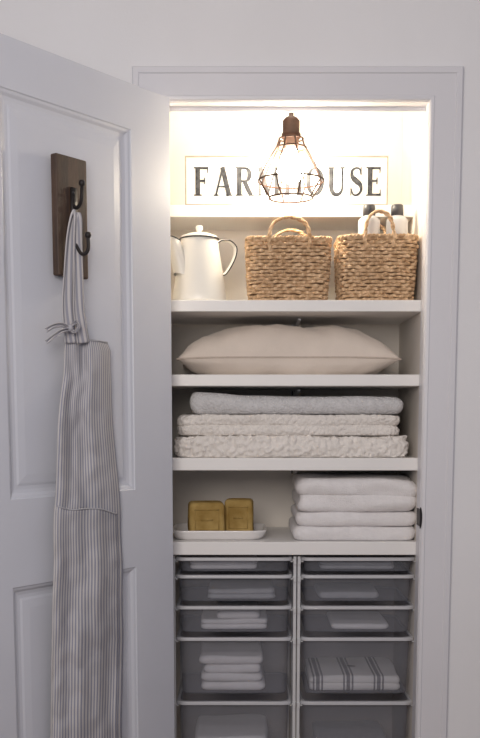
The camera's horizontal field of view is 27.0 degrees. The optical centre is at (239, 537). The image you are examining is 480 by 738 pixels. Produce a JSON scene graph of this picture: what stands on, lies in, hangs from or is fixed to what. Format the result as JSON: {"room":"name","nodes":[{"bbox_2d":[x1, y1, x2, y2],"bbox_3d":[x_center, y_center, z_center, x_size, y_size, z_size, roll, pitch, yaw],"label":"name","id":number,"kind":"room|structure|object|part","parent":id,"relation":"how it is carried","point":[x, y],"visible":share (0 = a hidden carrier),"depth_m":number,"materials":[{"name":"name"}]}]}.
{"room":"linen closet","nodes":[
{"label":"linen closet","id":0,"kind":"room"},
{"bbox_2d":[0,0,479,737],"bbox_3d":[0.000,-0.515,2.783,4.400,2.620,0.050,0,7,0],"label":"wall","id":1,"kind":"structure","parent":0,"point":[110,37],"depth_m":2.66,"materials":[{"name":"paint"}]},
{"bbox_2d":[0,33,174,737],"bbox_3d":[-0.413,-0.156,2.482,0.036,1.955,0.732,5,9,37],"label":"door","id":2,"kind":"structure","parent":1,"relation":"in","point":[50,103],"depth_m":2.44,"materials":[{"name":"paint"}]},
{"bbox_2d":[51,153,90,279],"bbox_3d":[-0.382,-0.758,2.358,0.076,0.277,0.099,5,9,37],"label":"board","id":3,"kind":"object","parent":2,"relation":"attached to","point":[68,174],"visible":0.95,"depth_m":2.35,"materials":[{"name":"brown wood"}]},
{"bbox_2d":[45,209,122,737],"bbox_3d":[-0.374,-0.080,2.460,0.054,1.393,0.284,5,9,37],"label":"apron","id":4,"kind":"object","parent":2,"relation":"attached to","point":[87,652],"visible":1,"depth_m":2.45,"materials":[{"name":"grey fabric"}]},
{"bbox_2d":[132,66,463,737],"bbox_3d":[0.153,-0.232,2.784,0.881,2.058,0.017,0,7,0],"label":"trim","id":5,"kind":"structure","parent":1,"relation":"attached to","point":[440,86],"depth_m":2.71,"materials":[{"name":"paint"}]},
{"bbox_2d":[169,112,402,737],"bbox_3d":[0.120,-0.401,3.260,0.880,2.280,0.050,0,7,0],"label":"wall","id":6,"kind":"structure","parent":0,"point":[191,133],"depth_m":3.26,"materials":[{"name":"paint"}]},
{"bbox_2d":[290,229,300,474],"bbox_3d":[0.175,-0.448,3.096,0.022,1.007,0.265,0,7,0],"label":"shelf standard","id":7,"kind":"object","parent":6,"relation":"attached to","point":[293,392],"visible":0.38,"depth_m":3.10,"materials":[{"name":"white metal"}]},
{"bbox_2d":[170,205,412,229],"bbox_3d":[0.120,-0.975,3.047,0.780,0.034,0.214,0,7,0],"label":"shelf","id":8,"kind":"object","parent":7,"relation":"on","point":[182,217],"visible":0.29,"depth_m":2.94,"materials":[{"name":"wood"}]},
{"bbox_2d":[185,156,388,204],"bbox_3d":[0.137,-1.051,2.947,0.597,0.141,0.019,0,7,0],"label":"sign","id":9,"kind":"object","parent":8,"relation":"on","point":[209,180],"visible":0.92,"depth_m":2.94,"materials":[{"name":"paint"}]},
{"bbox_2d":[173,527,415,554],"bbox_3d":[0.120,0.007,3.075,0.780,0.038,0.394,0,7,0],"label":"shelf","id":10,"kind":"object","parent":7,"relation":"on","point":[276,540],"visible":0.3,"depth_m":2.88,"materials":[{"name":"wood"}]},
{"bbox_2d":[173,523,266,539],"bbox_3d":[-0.063,-0.019,3.009,0.282,0.029,0.220,0,7,0],"label":"tray","id":11,"kind":"object","parent":10,"relation":"on","point":[180,530],"visible":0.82,"depth_m":2.91,"materials":[{"name":"ceramic"}]},
{"bbox_2d":[188,500,224,530],"bbox_3d":[-0.101,-0.058,2.984,0.109,0.103,0.092,-1,7,-6],"label":"soap bar","id":12,"kind":"object","parent":11,"relation":"on","point":[206,515],"visible":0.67,"depth_m":2.94,"materials":[{"name":"wax"}]},
{"bbox_2d":[224,498,253,530],"bbox_3d":[-0.003,-0.065,3.014,0.087,0.109,0.074,0,7,3],"label":"soap bar","id":13,"kind":"object","parent":11,"relation":"on","point":[239,512],"visible":0.77,"depth_m":2.98,"materials":[{"name":"yellow wax"}]},
{"bbox_2d":[288,516,415,540],"bbox_3d":[0.333,-0.032,3.056,0.367,0.043,0.338,0,7,0],"label":"folded towel","id":14,"kind":"object","parent":10,"relation":"on","point":[307,533],"visible":0.57,"depth_m":2.89,"materials":[{"name":"white fabric"}]},
{"bbox_2d":[291,504,415,525],"bbox_3d":[0.339,-0.074,3.052,0.360,0.043,0.338,0,7,0],"label":"folded towel","id":15,"kind":"object","parent":14,"relation":"on","point":[407,518],"visible":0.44,"depth_m":2.89,"materials":[{"name":"white fabric"}]},
{"bbox_2d":[292,472,416,511],"bbox_3d":[0.339,-0.145,3.041,0.357,0.103,0.340,0,7,0],"label":"folded towel","id":16,"kind":"object","parent":15,"relation":"on","point":[314,491],"visible":1,"depth_m":2.88,"materials":[{"name":"white fabric"}]},
{"bbox_2d":[172,453,417,469],"bbox_3d":[0.120,-0.234,3.046,0.780,0.036,0.394,0,7,0],"label":"shelf","id":17,"kind":"object","parent":7,"relation":"on","point":[407,462],"visible":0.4,"depth_m":2.85,"materials":[{"name":"wood"}]},
{"bbox_2d":[173,434,408,456],"bbox_3d":[0.150,-0.284,3.033,0.690,0.066,0.372,0,7,0],"label":"blanket","id":18,"kind":"object","parent":17,"relation":"on","point":[207,445],"visible":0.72,"depth_m":2.86,"materials":[{"name":"white fabric"}]},
{"bbox_2d":[177,413,399,435],"bbox_3d":[0.143,-0.346,3.029,0.655,0.065,0.354,0,7,0],"label":"blanket","id":19,"kind":"object","parent":18,"relation":"on","point":[192,424],"visible":0.96,"depth_m":2.86,"materials":[{"name":"white fabric"}]},
{"bbox_2d":[190,392,402,414],"bbox_3d":[0.162,-0.405,3.021,0.623,0.063,0.343,0,7,0],"label":"blanket","id":20,"kind":"object","parent":19,"relation":"on","point":[200,402],"visible":0.9,"depth_m":2.86,"materials":[{"name":"grey fabric"}]},
{"bbox_2d":[172,375,418,389],"bbox_3d":[0.120,-0.469,3.018,0.780,0.032,0.394,0,7,0],"label":"shelf","id":21,"kind":"object","parent":7,"relation":"on","point":[179,382],"visible":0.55,"depth_m":2.82,"materials":[{"name":"wood"}]},
{"bbox_2d":[176,324,400,374],"bbox_3d":[0.139,-0.563,3.016,0.642,0.155,0.348,0,7,0],"label":"pillow","id":22,"kind":"object","parent":21,"relation":"on","point":[274,349],"visible":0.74,"depth_m":2.87,"materials":[{"name":"fabric"}]},
{"bbox_2d":[171,300,420,323],"bbox_3d":[0.120,-0.673,2.993,0.780,0.032,0.394,0,7,0],"label":"shelf","id":23,"kind":"object","parent":7,"relation":"on","point":[182,311],"visible":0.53,"depth_m":2.80,"materials":[{"name":"wood"}]},
{"bbox_2d":[170,225,237,299],"bbox_3d":[-0.108,-0.787,2.882,0.173,0.220,0.173,2,7,13],"label":"coffee pot","id":24,"kind":"object","parent":23,"relation":"on","point":[198,273],"visible":0.91,"depth_m":2.82,"materials":[{"name":"white ceramic"}]},
{"bbox_3d":[-0.169,-0.793,2.843,0.079,0.122,0.056,-4,8,-32],"label":"spout","id":25,"kind":"part","parent":24,"relation":"part of","materials":[{"name":"white metal"}]},
{"bbox_3d":[-0.117,-0.865,2.867,0.110,0.021,0.110,-4,8,-32],"label":"lid","id":26,"kind":"part","parent":24,"relation":"part of","materials":[{"name":"white metal"}]},
{"bbox_3d":[-0.117,-0.885,2.865,0.022,0.021,0.022,-4,8,-32],"label":"lid knob","id":27,"kind":"part","parent":24,"relation":"part of","materials":[{"name":"white metal"}]},
{"bbox_3d":[-0.117,-0.766,2.879,0.158,0.180,0.158,-4,8,-32],"label":"pot","id":28,"kind":"part","parent":24,"relation":"part of","materials":[{"name":"white metal"}]},
{"bbox_3d":[-0.043,-0.815,2.920,0.078,0.110,0.016,-4,8,-32],"label":"handle","id":29,"kind":"part","parent":24,"relation":"part of","materials":[{"name":"white metal"}]},
{"bbox_2d":[244,215,331,299],"bbox_3d":[0.138,-0.796,2.901,0.250,0.237,0.213,0,7,0],"label":"basket","id":30,"kind":"object","parent":23,"relation":"on","point":[281,267],"visible":0.91,"depth_m":2.81,"materials":[{"name":"brown wicker"}]},
{"bbox_3d":[0.138,-0.854,2.800,0.127,0.099,0.027,0,7,0],"label":"handle","id":31,"kind":"part","parent":30,"relation":"part of","materials":[{"name":"brown wicker"}]},
{"bbox_3d":[0.150,-0.875,2.985,0.127,0.094,0.026,0,7,0],"label":"handle","id":32,"kind":"part","parent":30,"relation":"part of","materials":[{"name":"brown wicker"}]},
{"bbox_2d":[333,209,418,299],"bbox_3d":[0.391,-0.805,2.900,0.233,0.254,0.213,0,7,0],"label":"basket","id":33,"kind":"object","parent":23,"relation":"on","point":[369,266],"visible":0.93,"depth_m":2.81,"materials":[{"name":"brown wicker"}]},
{"bbox_2d":[358,204,379,233],"bbox_3d":[0.371,-0.820,2.883,0.062,0.271,0.062,0,7,0],"label":"bottle","id":34,"kind":"object","parent":33,"relation":"in","point":[373,227],"visible":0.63,"depth_m":2.85,"materials":[{"name":"white plastic"}]},
{"bbox_3d":[0.390,-0.865,2.799,0.093,0.110,0.027,0,7,0],"label":"handle","id":35,"kind":"part","parent":33,"relation":"part of","materials":[{"name":"brown wicker"}]},
{"bbox_3d":[0.402,-0.885,2.984,0.093,0.105,0.026,0,7,0],"label":"handle","id":36,"kind":"part","parent":33,"relation":"part of","materials":[{"name":"brown wicker"}]},
{"bbox_2d":[386,204,407,233],"bbox_3d":[0.453,-0.823,2.898,0.062,0.274,0.062,0,7,0],"label":"bottle","id":37,"kind":"object","parent":33,"relation":"in","point":[401,223],"visible":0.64,"depth_m":2.87,"materials":[{"name":"white plastic"}]},
{"bbox_2d":[392,112,424,737],"bbox_3d":[0.535,-0.374,3.032,0.050,2.280,0.410,0,7,0],"label":"wall","id":38,"kind":"structure","parent":0,"point":[413,122],"depth_m":2.99,"materials":[{"name":"paint"}]},
{"bbox_2d":[416,507,421,527],"bbox_3d":[0.506,-0.059,2.822,0.007,0.059,0.054,0,7,0],"label":"strike plate","id":39,"kind":"object","parent":38,"relation":"attached to","point":[419,511],"visible":1,"depth_m":2.80,"materials":[{"name":"metal"}]},
{"bbox_3d":[0.000,0.997,1.384,4.400,0.050,4.110,0,7,0],"label":"floor","id":40,"kind":"structure","parent":0,"visible":0},
{"bbox_2d":[173,555,296,737],"bbox_3d":[-0.017,0.396,3.119,0.362,0.731,0.361,0,7,0],"label":"rack","id":41,"kind":"object","parent":40,"relation":"on","point":[291,701],"visible":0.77,"depth_m":2.93,"materials":[{"name":"white metal"}]},
{"bbox_3d":[-0.193,0.416,2.950,0.009,0.731,0.009,0,7,0],"label":"post","id":42,"kind":"part","parent":41,"relation":"part of","materials":[{"name":"white metal"}]},
{"bbox_3d":[-0.193,0.375,3.294,0.009,0.731,0.009,0,7,0],"label":"post","id":43,"kind":"part","parent":41,"relation":"part of","materials":[{"name":"white metal"}]},
{"bbox_2d":[190,555,257,568],"bbox_3d":[-0.048,0.065,3.044,0.201,0.032,0.204,0,7,0],"label":"folded cloth","id":44,"kind":"object","parent":41,"relation":"in","point":[194,564],"visible":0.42,"depth_m":2.95,"materials":[{"name":"white fabric"}]},
{"bbox_2d":[195,714,267,737],"bbox_3d":[-0.027,0.619,3.132,0.226,0.072,0.245,0,7,0],"label":"folded cloth","id":45,"kind":"object","parent":41,"relation":"in","point":[239,725],"visible":1,"depth_m":3.11,"materials":[{"name":"white fabric"}]},
{"bbox_2d":[201,665,264,689],"bbox_3d":[-0.021,0.428,3.118,0.193,0.027,0.262,0,7,0],"label":"folded towel","id":46,"kind":"object","parent":41,"relation":"in","point":[207,685],"visible":0.24,"depth_m":2.99,"materials":[{"name":"fabric"}]},
{"bbox_2d":[201,664,261,680],"bbox_3d":[-0.025,0.402,3.114,0.185,0.027,0.262,0,7,0],"label":"folded towel","id":47,"kind":"object","parent":46,"relation":"on","point":[205,676],"visible":0.27,"depth_m":2.99,"materials":[{"name":"fabric"}]},
{"bbox_2d":[204,663,260,672],"bbox_3d":[-0.023,0.375,3.113,0.175,0.027,0.261,0,7,0],"label":"folded towel","id":48,"kind":"object","parent":47,"relation":"on","point":[210,668],"visible":0.3,"depth_m":2.99,"materials":[{"name":"fabric"}]},
{"bbox_2d":[199,641,262,663],"bbox_3d":[-0.027,0.349,3.110,0.193,0.027,0.264,0,7,0],"label":"folded towel","id":49,"kind":"object","parent":48,"relation":"on","point":[213,652],"visible":0.9,"depth_m":3.02,"materials":[{"name":"fabric"}]},
{"bbox_2d":[201,609,266,628],"bbox_3d":[-0.018,0.243,3.076,0.201,0.032,0.222,0,7,0],"label":"folded cloth","id":50,"kind":"object","parent":41,"relation":"in","point":[209,619],"visible":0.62,"depth_m":2.97,"materials":[{"name":"white fabric"}]},
{"bbox_2d":[217,600,259,618],"bbox_3d":[-0.006,0.217,3.063,0.132,0.024,0.200,0,7,0],"label":"folded cloth","id":51,"kind":"object","parent":50,"relation":"on","point":[221,613],"visible":0.65,"depth_m":2.97,"materials":[{"name":"white fabric"}]},
{"bbox_2d":[208,578,274,598],"bbox_3d":[0.004,0.153,3.054,0.203,0.032,0.205,0,7,0],"label":"folded cloth","id":52,"kind":"object","parent":41,"relation":"in","point":[219,588],"visible":1,"depth_m":2.96,"materials":[{"name":"white fabric"}]},
{"bbox_3d":[0.160,0.375,3.294,0.009,0.731,0.009,0,7,0],"label":"post","id":53,"kind":"part","parent":41,"relation":"part of","materials":[{"name":"white metal"}]},
{"bbox_3d":[0.160,0.416,2.950,0.009,0.731,0.009,0,7,0],"label":"post","id":54,"kind":"part","parent":41,"relation":"part of","materials":[{"name":"white metal"}]},
{"bbox_2d":[290,555,414,737],"bbox_3d":[0.344,0.396,3.119,0.355,0.731,0.361,0,7,0],"label":"rack","id":55,"kind":"object","parent":40,"relation":"on","point":[300,558],"visible":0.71,"depth_m":2.93,"materials":[{"name":"white metal"}]},
{"bbox_3d":[0.172,0.375,3.294,0.009,0.731,0.009,0,7,0],"label":"post","id":56,"kind":"part","parent":55,"relation":"part of","materials":[{"name":"white metal"}]},
{"bbox_3d":[0.172,0.416,2.950,0.009,0.731,0.009,0,7,0],"label":"post","id":57,"kind":"part","parent":55,"relation":"part of","materials":[{"name":"white metal"}]},
{"bbox_2d":[314,582,378,598],"bbox_3d":[0.323,0.158,3.056,0.183,0.021,0.200,0,7,0],"label":"folded cloth","id":58,"kind":"object","parent":55,"relation":"in","point":[326,590],"visible":1,"depth_m":2.99,"materials":[{"name":"white fabric"}]},
{"bbox_2d":[304,657,399,689],"bbox_3d":[0.346,0.419,3.107,0.280,0.048,0.245,0,7,0],"label":"striped cloth","id":59,"kind":"object","parent":55,"relation":"in","point":[323,673],"visible":1,"depth_m":3.01,"materials":[{"name":"fabric"}]},
{"bbox_2d":[315,555,393,568],"bbox_3d":[0.346,0.065,3.054,0.223,0.028,0.225,0,7,0],"label":"folded cloth","id":60,"kind":"object","parent":55,"relation":"in","point":[322,564],"visible":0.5,"depth_m":2.95,"materials":[{"name":"white fabric"}]},
{"bbox_2d":[327,611,387,628],"bbox_3d":[0.358,0.251,3.065,0.173,0.019,0.202,0,7,0],"label":"folded cloth","id":61,"kind":"object","parent":55,"relation":"in","point":[337,619],"visible":1,"depth_m":3.02,"materials":[{"name":"white fabric"}]},
{"bbox_3d":[0.000,-1.485,1.086,4.400,0.390,4.110,0,7,0],"label":"ceiling","id":62,"kind":"structure","parent":0,"visible":0},
{"bbox_2d":[257,112,324,203],"bbox_3d":[0.144,-1.226,2.804,0.191,0.533,0.191,0,7,0],"label":"pendant lamp","id":63,"kind":"object","parent":62,"relation":"hanging from","point":[290,169],"visible":0.87,"depth_m":2.80,"materials":[{"name":"brown metal"}]},
{"bbox_3d":[0.144,-1.054,2.825,0.080,0.098,0.080,0,7,0],"label":"bulb","id":64,"kind":"part","parent":63,"relation":"part of","materials":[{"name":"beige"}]},
{"bbox_2d":[282,112,300,147],"bbox_3d":[0.144,-1.153,2.813,0.054,0.103,0.054,0,7,0],"label":"socket","id":65,"kind":"object","parent":63,"relation":"attached to","point":[291,134],"depth_m":2.79,"materials":[{"name":"brown metal"}]}
]}

